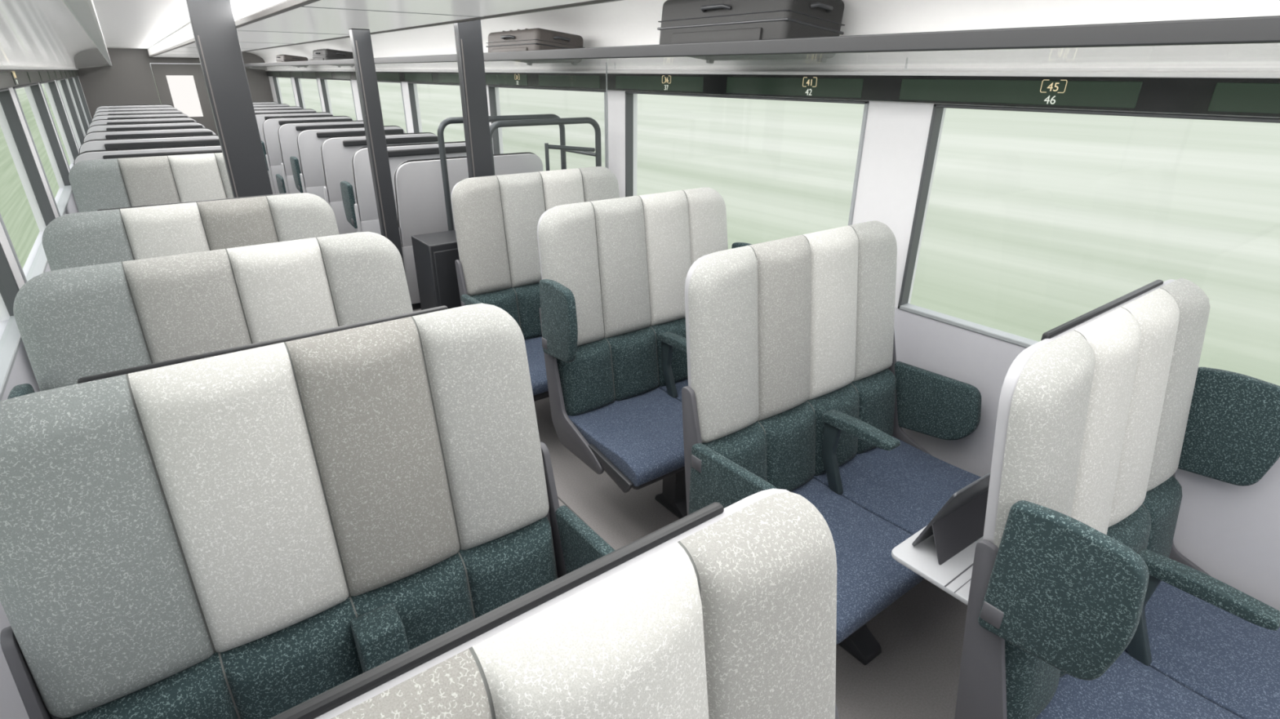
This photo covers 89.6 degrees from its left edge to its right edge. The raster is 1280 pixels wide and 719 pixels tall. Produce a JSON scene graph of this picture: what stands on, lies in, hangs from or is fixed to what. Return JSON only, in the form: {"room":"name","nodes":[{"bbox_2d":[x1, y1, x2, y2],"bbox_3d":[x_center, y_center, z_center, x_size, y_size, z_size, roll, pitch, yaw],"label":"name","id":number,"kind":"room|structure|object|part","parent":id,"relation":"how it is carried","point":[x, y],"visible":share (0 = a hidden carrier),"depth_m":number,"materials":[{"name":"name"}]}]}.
{"room":"train carriage","nodes":[
{"label":"train carriage","id":0,"kind":"room"},
{"bbox_2d":[0,66,92,718],"bbox_3d":[-4.528,-1.399,4.969,0.090,2.350,18.800,-17,29,-33],"label":"wall","id":1,"kind":"structure","parent":0,"point":[11,705],"depth_m":3.87,"materials":[{"name":"white plastic"}]},
{"bbox_2d":[0,242,22,401],"bbox_3d":[-2.033,-0.265,1.854,0.058,0.840,1.770,-17,29,-33],"label":"frame","id":2,"kind":"object","parent":1,"relation":"attached to","point":[11,340],"visible":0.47,"depth_m":2.49,"materials":[{"name":"grey metal"}]},
{"bbox_2d":[0,88,55,283],"bbox_3d":[-3.226,-0.922,3.315,0.058,0.840,1.790,-17,29,-33],"label":"frame","id":3,"kind":"object","parent":1,"relation":"attached to","point":[39,264],"visible":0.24,"depth_m":3.89,"materials":[{"name":"grey metal"}]},
{"bbox_2d":[0,66,79,88],"bbox_3d":[-4.474,-2.074,4.710,0.035,0.110,18.780,-17,29,-33],"label":"trim","id":4,"kind":"structure","parent":1,"relation":"attached to","point":[24,76],"depth_m":4.77,"materials":[{"name":"grey plastic"}]},
{"bbox_2d":[13,83,72,217],"bbox_3d":[-4.463,-1.602,4.829,0.058,0.840,1.750,-17,29,-33],"label":"frame","id":5,"kind":"object","parent":1,"relation":"attached to","point":[61,206],"visible":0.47,"depth_m":5.37,"materials":[{"name":"grey metal"}]},
{"bbox_2d":[39,80,79,171],"bbox_3d":[-5.652,-2.256,6.285,0.058,0.840,1.770,-17,29,-33],"label":"frame","id":6,"kind":"object","parent":1,"relation":"attached to","point":[51,83],"visible":0.3,"depth_m":6.87,"materials":[{"name":"grey metal"}]},
{"bbox_2d":[55,78,84,150],"bbox_3d":[-6.882,-2.933,7.791,0.058,0.840,1.750,-17,29,-33],"label":"frame","id":7,"kind":"object","parent":1,"relation":"attached to","point":[63,81],"visible":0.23,"depth_m":8.37,"materials":[{"name":"grey metal"}]},
{"bbox_2d":[65,76,88,137],"bbox_3d":[-8.056,-3.579,9.229,0.058,0.840,1.720,-17,29,-33],"label":"frame","id":8,"kind":"object","parent":1,"relation":"attached to","point":[75,95],"visible":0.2,"depth_m":9.80,"materials":[{"name":"grey metal"}]},
{"bbox_2d":[72,75,91,127],"bbox_3d":[-9.287,-4.256,10.736,0.058,0.840,1.800,-17,29,-33],"label":"frame","id":9,"kind":"object","parent":1,"relation":"attached to","point":[76,77],"visible":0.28,"depth_m":11.34,"materials":[{"name":"grey metal"}]},
{"bbox_2d":[62,0,111,66],"bbox_3d":[-4.274,-2.234,4.802,0.527,0.104,18.700,-17,29,-33],"label":"luggage rack","id":10,"kind":"object","parent":1,"relation":"attached to","point":[84,11],"visible":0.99,"depth_m":0.98,"materials":[{"name":"white"}]},
{"bbox_2d":[74,48,273,118],"bbox_3d":[-8.905,-4.863,12.743,3.060,2.320,0.080,-17,29,-33],"label":"wall","id":11,"kind":"structure","parent":0,"point":[130,79],"depth_m":12.00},
{"bbox_2d":[150,63,217,135],"bbox_3d":[-8.904,-4.740,12.794,0.830,2.055,0.048,-17,29,-33],"label":"door","id":12,"kind":"structure","parent":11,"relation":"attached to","point":[182,86],"depth_m":12.56,"materials":[{"name":"grey metal"}]},
{"bbox_2d":[147,0,622,57],"bbox_3d":[-3.259,-2.736,5.405,0.812,0.135,18.760,-17,29,-33],"label":"ceiling","id":13,"kind":"structure","parent":0,"point":[260,24],"depth_m":3.00,"materials":[{"name":"white plastic"}]},
{"bbox_2d":[0,0,1279,71],"bbox_3d":[-3.260,-2.644,5.446,3.058,0.345,18.800,-17,29,-33],"label":"ceiling","id":14,"kind":"structure","parent":0,"point":[46,33],"depth_m":3.01,"materials":[{"name":"white plastic"}]},
{"bbox_2d":[413,308,967,718],"bbox_3d":[-3.273,-0.663,6.325,3.260,0.080,19.000,-17,29,-33],"label":"floor","id":15,"kind":"structure","parent":0,"point":[920,635],"depth_m":2.48,"materials":[{"name":"carpet"}]},
{"bbox_2d":[96,104,173,110],"bbox_3d":[-8.589,-3.697,11.245,1.200,1.410,0.793,-17,29,-33],"label":"seat","id":16,"kind":"object","parent":15,"relation":"on","point":[136,105],"visible":0.07,"depth_m":10.69,"materials":[{"name":"grey fabric"}]},
{"bbox_2d":[94,106,177,113],"bbox_3d":[-7.991,-3.369,10.513,1.200,1.410,0.793,-17,29,-33],"label":"seat","id":17,"kind":"object","parent":15,"relation":"on","point":[144,108],"visible":0.07,"depth_m":9.96,"materials":[{"name":"grey fabric"}]},
{"bbox_2d":[93,109,182,117],"bbox_3d":[-7.394,-3.040,9.781,1.200,1.410,0.793,-17,29,-33],"label":"seat","id":18,"kind":"object","parent":15,"relation":"on","point":[171,111],"visible":0.06,"depth_m":9.22,"materials":[{"name":"grey fabric"}]},
{"bbox_2d":[91,113,189,121],"bbox_3d":[-6.796,-2.711,9.050,1.200,1.410,0.793,-17,29,-33],"label":"seat","id":19,"kind":"object","parent":15,"relation":"on","point":[145,115],"visible":0.07,"depth_m":8.49,"materials":[{"name":"grey fabric"}]},
{"bbox_2d":[88,116,196,127],"bbox_3d":[-6.199,-2.383,8.319,1.200,1.410,0.793,-17,29,-33],"label":"seat","id":20,"kind":"object","parent":15,"relation":"on","point":[150,120],"visible":0.06,"depth_m":7.76,"materials":[{"name":"grey fabric"}]},
{"bbox_2d":[86,121,205,133],"bbox_3d":[-5.601,-2.054,7.587,1.200,1.410,0.793,-17,29,-33],"label":"seat","id":21,"kind":"object","parent":15,"relation":"on","point":[184,124],"visible":0.08,"depth_m":7.02,"materials":[{"name":"grey fabric"}]},
{"bbox_2d":[73,144,222,164],"bbox_3d":[-3.809,-1.068,5.393,1.200,1.410,0.793,-17,29,-33],"label":"seat","id":22,"kind":"object","parent":15,"relation":"on","point":[211,148],"visible":0.09,"depth_m":4.79,"materials":[{"name":"grey fabric"}]},
{"bbox_2d":[79,134,220,154],"bbox_3d":[-4.407,-1.397,6.124,1.200,1.410,0.793,-17,29,-33],"label":"seat","id":23,"kind":"object","parent":15,"relation":"on","point":[206,140],"visible":0.06,"depth_m":5.54,"materials":[{"name":"grey fabric"}]},
{"bbox_2d":[83,127,216,142],"bbox_3d":[-5.004,-1.725,6.856,1.200,1.410,0.793,-17,29,-33],"label":"seat","id":24,"kind":"object","parent":15,"relation":"on","point":[100,135],"visible":0.07,"depth_m":6.29,"materials":[{"name":"grey fabric"}]},
{"bbox_2d":[68,152,233,212],"bbox_3d":[-2.999,-0.622,4.401,1.200,1.410,0.766,-17,29,-33],"label":"seat","id":25,"kind":"object","parent":15,"relation":"on","point":[95,184],"visible":0.12,"depth_m":4.29,"materials":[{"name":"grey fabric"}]},
{"bbox_2d":[42,192,339,271],"bbox_3d":[-1.747,0.067,2.868,1.200,1.410,0.774,-17,29,-33],"label":"seat","id":26,"kind":"object","parent":15,"relation":"on","point":[113,235],"visible":0.21,"depth_m":2.78,"materials":[{"name":"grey fabric"}]},
{"bbox_2d":[7,231,413,399],"bbox_3d":[-1.141,0.400,2.126,1.200,1.410,0.766,-17,29,-33],"label":"seat","id":27,"kind":"object","parent":15,"relation":"on","point":[73,324],"visible":0.1,"depth_m":2.03,"materials":[{"name":"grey fabric"}]},
{"bbox_3d":[-1.689,0.262,1.813,0.043,0.356,0.261,-17,29,-33],"label":"arm","id":28,"kind":"part","parent":27,"relation":"part of","materials":[{"name":"teal fabric"}]},
{"bbox_2d":[184,0,272,197],"bbox_3d":[-2.163,-0.775,3.667,0.190,2.295,0.062,-17,29,-33],"label":"post","id":29,"kind":"object","parent":15,"relation":"on","point":[212,22],"visible":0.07,"depth_m":3.37,"materials":[{"name":"grey metal"}]},
{"bbox_2d":[253,102,278,104],"bbox_3d":[-7.465,-4.233,12.469,1.200,1.410,0.793,-17,29,-33],"label":"seat","id":30,"kind":"object","parent":15,"relation":"on","point":[254,103],"visible":0.02,"depth_m":12.06,"materials":[{"name":"grey fabric"}]},
{"bbox_2d":[253,103,289,106],"bbox_3d":[-6.855,-3.898,11.723,1.200,1.410,0.793,-17,29,-33],"label":"seat","id":31,"kind":"object","parent":15,"relation":"on","point":[264,104],"visible":0.02,"depth_m":11.29,"materials":[{"name":"grey fabric"}]},
{"bbox_2d":[253,106,302,110],"bbox_3d":[-6.246,-3.563,10.976,1.200,1.410,0.793,-17,29,-33],"label":"seat","id":32,"kind":"object","parent":15,"relation":"on","point":[274,107],"visible":0.07,"depth_m":10.52,"materials":[{"name":"grey fabric"}]},
{"bbox_2d":[254,108,316,114],"bbox_3d":[-5.636,-3.228,10.230,1.200,1.410,0.793,-17,29,-33],"label":"seat","id":33,"kind":"object","parent":15,"relation":"on","point":[303,110],"visible":0.03,"depth_m":9.72,"materials":[{"name":"grey fabric"}]},
{"bbox_2d":[255,111,333,176],"bbox_3d":[-5.027,-2.893,9.484,1.200,1.410,0.793,-17,29,-33],"label":"seat","id":34,"kind":"object","parent":15,"relation":"on","point":[260,117],"visible":0.02,"depth_m":8.86,"materials":[{"name":"grey fabric"}]},
{"bbox_2d":[261,115,353,194],"bbox_3d":[-4.418,-2.557,8.738,1.200,1.410,0.793,-17,29,-33],"label":"seat","id":35,"kind":"object","parent":15,"relation":"on","point":[273,159],"visible":0.19,"depth_m":8.13,"materials":[{"name":"grey fabric"}]},
{"bbox_3d":[-4.802,-2.605,8.224,0.043,0.356,0.261,-17,29,-33],"label":"arm","id":36,"kind":"part","parent":35,"relation":"part of","materials":[{"name":"teal fabric"}]},
{"bbox_2d":[0,303,615,718],"bbox_3d":[-0.555,0.722,1.408,1.200,1.410,0.774,-17,29,-33],"label":"seat","id":37,"kind":"object","parent":15,"relation":"on","point":[255,531],"visible":0.74,"depth_m":1.38,"materials":[{"name":"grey fabric"}]},
{"bbox_3d":[-0.597,0.761,1.542,0.100,0.310,0.150,-17,29,-33],"label":"armrest","id":38,"kind":"part","parent":37,"relation":"part of","materials":[{"name":"teal fabric"}]},
{"bbox_3d":[-0.115,0.615,1.774,0.043,0.310,0.402,-17,29,-33],"label":"arm","id":39,"kind":"part","parent":37,"relation":"part of","materials":[{"name":"teal fabric"}]},
{"bbox_2d":[275,120,364,194],"bbox_3d":[-3.808,-2.222,7.992,1.200,1.410,0.793,-17,29,-33],"label":"seat","id":40,"kind":"object","parent":15,"relation":"on","point":[288,133],"visible":0.16,"depth_m":7.37,"materials":[{"name":"grey fabric"}]},
{"bbox_3d":[-4.254,-2.031,7.672,0.043,0.310,0.402,-17,29,-33],"label":"arm","id":41,"kind":"part","parent":40,"relation":"part of","materials":[{"name":"teal fabric"}]},
{"bbox_2d":[289,125,405,199],"bbox_3d":[-3.199,-1.887,7.246,1.200,1.410,0.793,-17,29,-33],"label":"seat","id":42,"kind":"object","parent":15,"relation":"on","point":[309,141],"visible":0.15,"depth_m":6.63,"materials":[{"name":"grey fabric"}]},
{"bbox_3d":[-3.583,-1.935,6.732,0.043,0.356,0.261,-17,29,-33],"label":"arm","id":43,"kind":"part","parent":42,"relation":"part of","materials":[{"name":"teal fabric"}]},
{"bbox_2d":[348,28,405,274],"bbox_3d":[-1.594,-0.882,4.083,0.100,2.160,0.062,-17,29,-33],"label":"post","id":44,"kind":"object","parent":15,"relation":"on","point":[360,38],"visible":0.56,"depth_m":3.85,"materials":[{"name":"grey metal"}]},
{"bbox_2d":[320,132,438,234],"bbox_3d":[-2.589,-1.552,6.500,1.200,1.410,0.793,-17,29,-33],"label":"seat","id":45,"kind":"object","parent":15,"relation":"on","point":[337,153],"visible":0.2,"depth_m":5.89,"materials":[{"name":"grey fabric"}]},
{"bbox_2d":[340,141,466,235],"bbox_3d":[-1.980,-1.216,5.754,1.200,1.410,0.793,-17,29,-33],"label":"seat","id":46,"kind":"object","parent":15,"relation":"on","point":[362,215],"visible":0.16,"depth_m":5.16,"materials":[{"name":"grey fabric"}]},
{"bbox_3d":[-2.364,-1.264,5.240,0.043,0.356,0.261,-17,29,-33],"label":"arm","id":47,"kind":"part","parent":46,"relation":"part of","materials":[{"name":"teal fabric"}]},
{"bbox_2d":[394,151,542,310],"bbox_3d":[-1.379,-0.885,5.018,1.200,1.410,0.766,-17,29,-33],"label":"seat","id":48,"kind":"object","parent":15,"relation":"on","point":[420,206],"visible":0.16,"depth_m":4.42,"materials":[{"name":"grey fabric"}]},
{"bbox_2d":[453,19,493,177],"bbox_3d":[-0.919,-0.838,3.827,0.135,2.295,0.052,-17,29,-33],"label":"post","id":49,"kind":"object","parent":15,"relation":"on","point":[468,34],"visible":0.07,"depth_m":3.54,"materials":[{"name":"grey metal"}]},
{"bbox_2d":[411,114,601,310],"bbox_3d":[-0.859,-0.722,4.319,1.200,1.684,0.458,-17,29,-33],"label":"luggage rack","id":50,"kind":"object","parent":15,"relation":"on","point":[435,254],"visible":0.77,"depth_m":4.00,"materials":[{"name":"metal"}]},
{"bbox_3d":[-0.410,-1.410,4.377,0.026,0.026,0.420,-17,29,-34],"label":"rail","id":51,"kind":"part","parent":50,"relation":"part of","materials":[{"name":"grey metal"}]},
{"bbox_2d":[451,166,619,401],"bbox_3d":[-0.387,-0.340,3.804,1.200,1.410,0.766,-17,29,-33],"label":"seat","id":52,"kind":"object","parent":15,"relation":"on","point":[496,218],"visible":0.25,"depth_m":3.69,"materials":[{"name":"grey fabric"}]},
{"bbox_3d":[-0.877,-0.173,3.538,0.043,0.310,0.402,-17,29,-33],"label":"arm","id":53,"kind":"part","parent":52,"relation":"part of","materials":[{"name":"teal fabric"}]},
{"bbox_2d":[269,488,838,718],"bbox_3d":[0.035,1.050,0.679,1.200,1.410,0.774,-17,29,-33],"label":"seat","id":54,"kind":"object","parent":15,"relation":"on","point":[715,612],"visible":1,"depth_m":0.75,"materials":[{"name":"dark fabric"},{"name":"teal and blue fabric"},{"name":"light grey fabric"}]},
{"bbox_2d":[537,187,752,519],"bbox_3d":[0.199,-0.018,3.087,1.200,1.410,0.766,-17,29,-33],"label":"seat","id":55,"kind":"object","parent":15,"relation":"on","point":[614,271],"visible":0.66,"depth_m":3.01,"materials":[{"name":"grey fabric"}]},
{"bbox_3d":[-0.350,-0.156,2.774,0.043,0.356,0.261,-17,29,-33],"label":"arm","id":56,"kind":"part","parent":55,"relation":"part of","materials":[{"name":"teal fabric"}]},
{"bbox_3d":[0.199,0.057,3.119,0.060,0.328,0.293,-17,29,-33],"label":"armrest","id":57,"kind":"part","parent":55,"relation":"part of","materials":[{"name":"teal fabric"}]},
{"bbox_3d":[0.578,-0.431,3.408,0.043,0.356,0.261,-17,29,-33],"label":"arm","id":58,"kind":"part","parent":55,"relation":"part of","materials":[{"name":"teal fabric"}]},
{"bbox_2d":[681,220,981,665],"bbox_3d":[0.794,0.310,2.358,1.200,1.410,0.766,-17,29,-33],"label":"seat","id":59,"kind":"object","parent":15,"relation":"on","point":[797,384],"visible":0.77,"depth_m":2.35,"materials":[{"name":"grey fabric"}]},
{"bbox_3d":[0.303,0.476,2.092,0.043,0.310,0.402,-17,29,-33],"label":"arm","id":60,"kind":"part","parent":59,"relation":"part of","materials":[{"name":"teal fabric"}]},
{"bbox_3d":[0.794,0.384,2.390,0.060,0.328,0.293,-17,29,-33],"label":"armrest","id":61,"kind":"part","parent":59,"relation":"part of","materials":[{"name":"teal fabric"}]},
{"bbox_3d":[1.231,0.201,2.727,0.043,0.310,0.402,-17,29,-33],"label":"arm","id":62,"kind":"part","parent":59,"relation":"part of","materials":[{"name":"teal fabric"}]},
{"bbox_2d":[891,278,1279,718],"bbox_3d":[1.361,0.598,1.718,1.200,1.410,0.956,-17,29,-33],"label":"seat","id":63,"kind":"object","parent":15,"relation":"on","point":[1081,599],"visible":1,"depth_m":1.60,"materials":[{"name":"grey fabric"}]},
{"bbox_2d":[891,526,982,604],"bbox_3d":[0.980,0.530,1.835,0.510,0.035,0.285,-17,29,-33],"label":"tray","id":64,"kind":"object","parent":63,"relation":"on","point":[953,576],"depth_m":1.75,"materials":[{"name":"white plastic"}]},
{"bbox_2d":[911,472,990,564],"bbox_3d":[0.925,0.399,1.819,0.340,0.232,0.091,-15,28,-31],"label":"tablet computer","id":65,"kind":"object","parent":63,"relation":"on","point":[959,523],"visible":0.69,"depth_m":1.78,"materials":[{"name":"black plastic"}]},
{"bbox_3d":[0.869,0.491,1.335,0.043,0.356,0.261,-17,29,-33],"label":"arm","id":66,"kind":"part","parent":63,"relation":"part of","materials":[{"name":"teal fabric"}]},
{"bbox_3d":[1.418,0.704,1.680,0.060,0.328,0.293,-17,29,-33],"label":"armrest","id":67,"kind":"part","parent":63,"relation":"part of","materials":[{"name":"teal fabric"}]},
{"bbox_3d":[1.796,0.215,1.969,0.043,0.356,0.261,-17,29,-33],"label":"arm","id":68,"kind":"part","parent":63,"relation":"part of","materials":[{"name":"teal fabric"}]},
{"bbox_2d":[268,70,1279,611],"bbox_3d":[-2.002,-2.149,6.696,0.090,2.350,18.800,-17,29,-33],"label":"wall","id":69,"kind":"structure","parent":0,"point":[1231,532],"depth_m":2.66,"materials":[{"name":"white plastic"}]},
{"bbox_2d":[272,76,296,106],"bbox_3d":[-6.800,-4.994,12.435,0.058,0.840,1.800,-17,29,-33],"label":"frame","id":70,"kind":"object","parent":69,"relation":"attached to","point":[273,77],"visible":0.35,"depth_m":12.98,"materials":[{"name":"grey metal"}]},
{"bbox_2d":[293,77,323,111],"bbox_3d":[-5.569,-4.317,10.929,0.058,0.840,1.720,-17,29,-33],"label":"frame","id":71,"kind":"object","parent":69,"relation":"attached to","point":[299,95],"visible":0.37,"depth_m":11.44,"materials":[{"name":"grey metal"}]},
{"bbox_2d":[320,78,357,120],"bbox_3d":[-4.395,-3.671,9.491,0.058,0.840,1.750,-17,29,-33],"label":"frame","id":72,"kind":"object","parent":69,"relation":"attached to","point":[322,80],"visible":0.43,"depth_m":10.00,"materials":[{"name":"grey metal"}]},
{"bbox_2d":[356,80,408,133],"bbox_3d":[-3.164,-2.994,7.984,0.058,0.840,1.770,-17,29,-33],"label":"frame","id":73,"kind":"object","parent":69,"relation":"attached to","point":[400,82],"visible":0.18,"depth_m":7.30,"materials":[{"name":"grey metal"}]},
{"bbox_2d":[407,82,459,133],"bbox_3d":[-1.975,-2.340,6.529,0.058,0.840,1.750,-17,29,-33],"label":"frame","id":74,"kind":"object","parent":69,"relation":"attached to","point":[411,86],"visible":0.19,"depth_m":7.07,"materials":[{"name":"grey metal"}]},
{"bbox_2d":[0,57,908,69],"bbox_3d":[-1.889,-1.801,3.806,3.060,0.140,10.408,-17,29,-33],"label":"trim","id":75,"kind":"structure","parent":69,"relation":"attached to","point":[906,62],"depth_m":2.56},
{"bbox_2d":[488,85,607,168],"bbox_3d":[-0.739,-1.660,5.015,0.058,0.840,1.790,-17,29,-33],"label":"frame","id":76,"kind":"object","parent":69,"relation":"attached to","point":[491,91],"visible":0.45,"depth_m":5.35,"materials":[{"name":"grey metal"}]},
{"bbox_2d":[557,496,594,531],"bbox_3d":[-3.272,-0.701,6.309,3.060,0.003,18.800,-17,29,-33],"label":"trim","id":77,"kind":"structure","parent":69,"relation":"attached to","point":[557,496],"depth_m":3.13,"materials":[{"name":"plastic"}]},
{"bbox_2d":[625,91,869,225],"bbox_3d":[0.455,-1.004,3.554,0.058,0.840,1.770,-17,29,-33],"label":"frame","id":78,"kind":"object","parent":69,"relation":"attached to","point":[628,95],"visible":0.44,"depth_m":3.54,"materials":[{"name":"grey metal"}]},
{"bbox_2d":[244,15,1279,66],"bbox_3d":[-2.247,-2.836,6.187,0.527,0.104,18.700,-17,29,-33],"label":"luggage rack","id":79,"kind":"object","parent":69,"relation":"attached to","point":[1254,29],"visible":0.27,"depth_m":1.90,"materials":[{"name":"white"}]},
{"bbox_2d":[275,54,308,67],"bbox_3d":[-5.326,-4.558,9.851,0.376,0.182,0.636,-17,29,-33],"label":"suitcase","id":80,"kind":"object","parent":79,"relation":"on","point":[280,58],"visible":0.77,"depth_m":9.65,"materials":[{"name":"plastic"}]},
{"bbox_2d":[312,48,354,67],"bbox_3d":[-3.801,-3.730,7.983,0.376,0.202,0.736,-17,29,-33],"label":"suitcase","id":81,"kind":"object","parent":79,"relation":"on","point":[321,54],"visible":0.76,"depth_m":7.75,"materials":[{"name":"plastic"}]},
{"bbox_2d":[485,27,585,65],"bbox_3d":[-0.694,-2.021,4.180,0.376,0.202,0.736,-17,29,-33],"label":"suitcase","id":82,"kind":"object","parent":79,"relation":"on","point":[526,39],"visible":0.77,"depth_m":3.98,"materials":[{"name":"plastic"}]},
{"bbox_3d":[-0.839,-2.037,4.074,0.037,0.019,0.154,-10,25,-36],"label":"handle","id":83,"kind":"part","parent":82,"relation":"part of","materials":[{"name":"plastic"}]},
{"bbox_3d":[-0.470,-1.948,3.915,0.117,0.019,0.033,-10,25,-36],"label":"handle","id":84,"kind":"part","parent":82,"relation":"part of","materials":[{"name":"plastic"}]},
{"bbox_2d":[657,0,844,63],"bbox_3d":[0.452,-1.422,2.773,0.378,0.264,0.816,-17,29,-33],"label":"suitcase","id":85,"kind":"object","parent":79,"relation":"on","point":[682,21],"visible":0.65,"depth_m":2.59,"materials":[{"name":"plastic"}]},
{"bbox_3d":[0.307,-1.451,2.661,0.037,0.020,0.170,-10,25,-36],"label":"handle","id":86,"kind":"part","parent":85,"relation":"part of","materials":[{"name":"plastic"}]},
{"bbox_3d":[0.699,-1.351,2.473,0.117,0.020,0.033,-10,25,-36],"label":"handle","id":87,"kind":"part","parent":85,"relation":"part of","materials":[{"name":"plastic"}]},
{"bbox_2d":[265,70,1279,116],"bbox_3d":[-2.048,-2.794,6.368,0.035,0.110,18.780,-17,29,-33],"label":"trim","id":88,"kind":"structure","parent":69,"relation":"attached to","point":[1244,94],"depth_m":2.40,"materials":[{"name":"plastic"}]},
{"bbox_2d":[1044,95,1055,104],"bbox_3d":[1.380,-0.875,2.170,0.001,0.027,0.036,-17,29,-33],"label":"number","id":89,"kind":"object","parent":69,"relation":"attached to","point":[1048,97],"visible":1,"depth_m":2.17,"materials":[{"name":"white paint"}]},
{"bbox_2d":[1047,82,1059,91],"bbox_3d":[1.380,-0.911,2.154,0.001,0.027,0.035,-17,29,-33],"label":"number","id":90,"kind":"object","parent":69,"relation":"attached to","point":[1051,84],"visible":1,"depth_m":2.15,"materials":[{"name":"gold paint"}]},
{"bbox_2d":[1057,80,1066,93],"bbox_3d":[1.397,-0.903,2.132,0.002,0.040,0.021,-17,29,-33],"label":"bracket","id":91,"kind":"object","parent":69,"relation":"attached to","point":[1060,80],"visible":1,"depth_m":2.13,"materials":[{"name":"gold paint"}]},
{"bbox_2d":[897,103,1279,347],"bbox_3d":[1.766,-0.282,1.949,0.058,0.840,2.027,-17,29,-33],"label":"frame","id":92,"kind":"object","parent":69,"relation":"attached to","point":[937,113],"visible":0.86,"depth_m":2.57,"materials":[{"name":"grey metal"}]}
]}

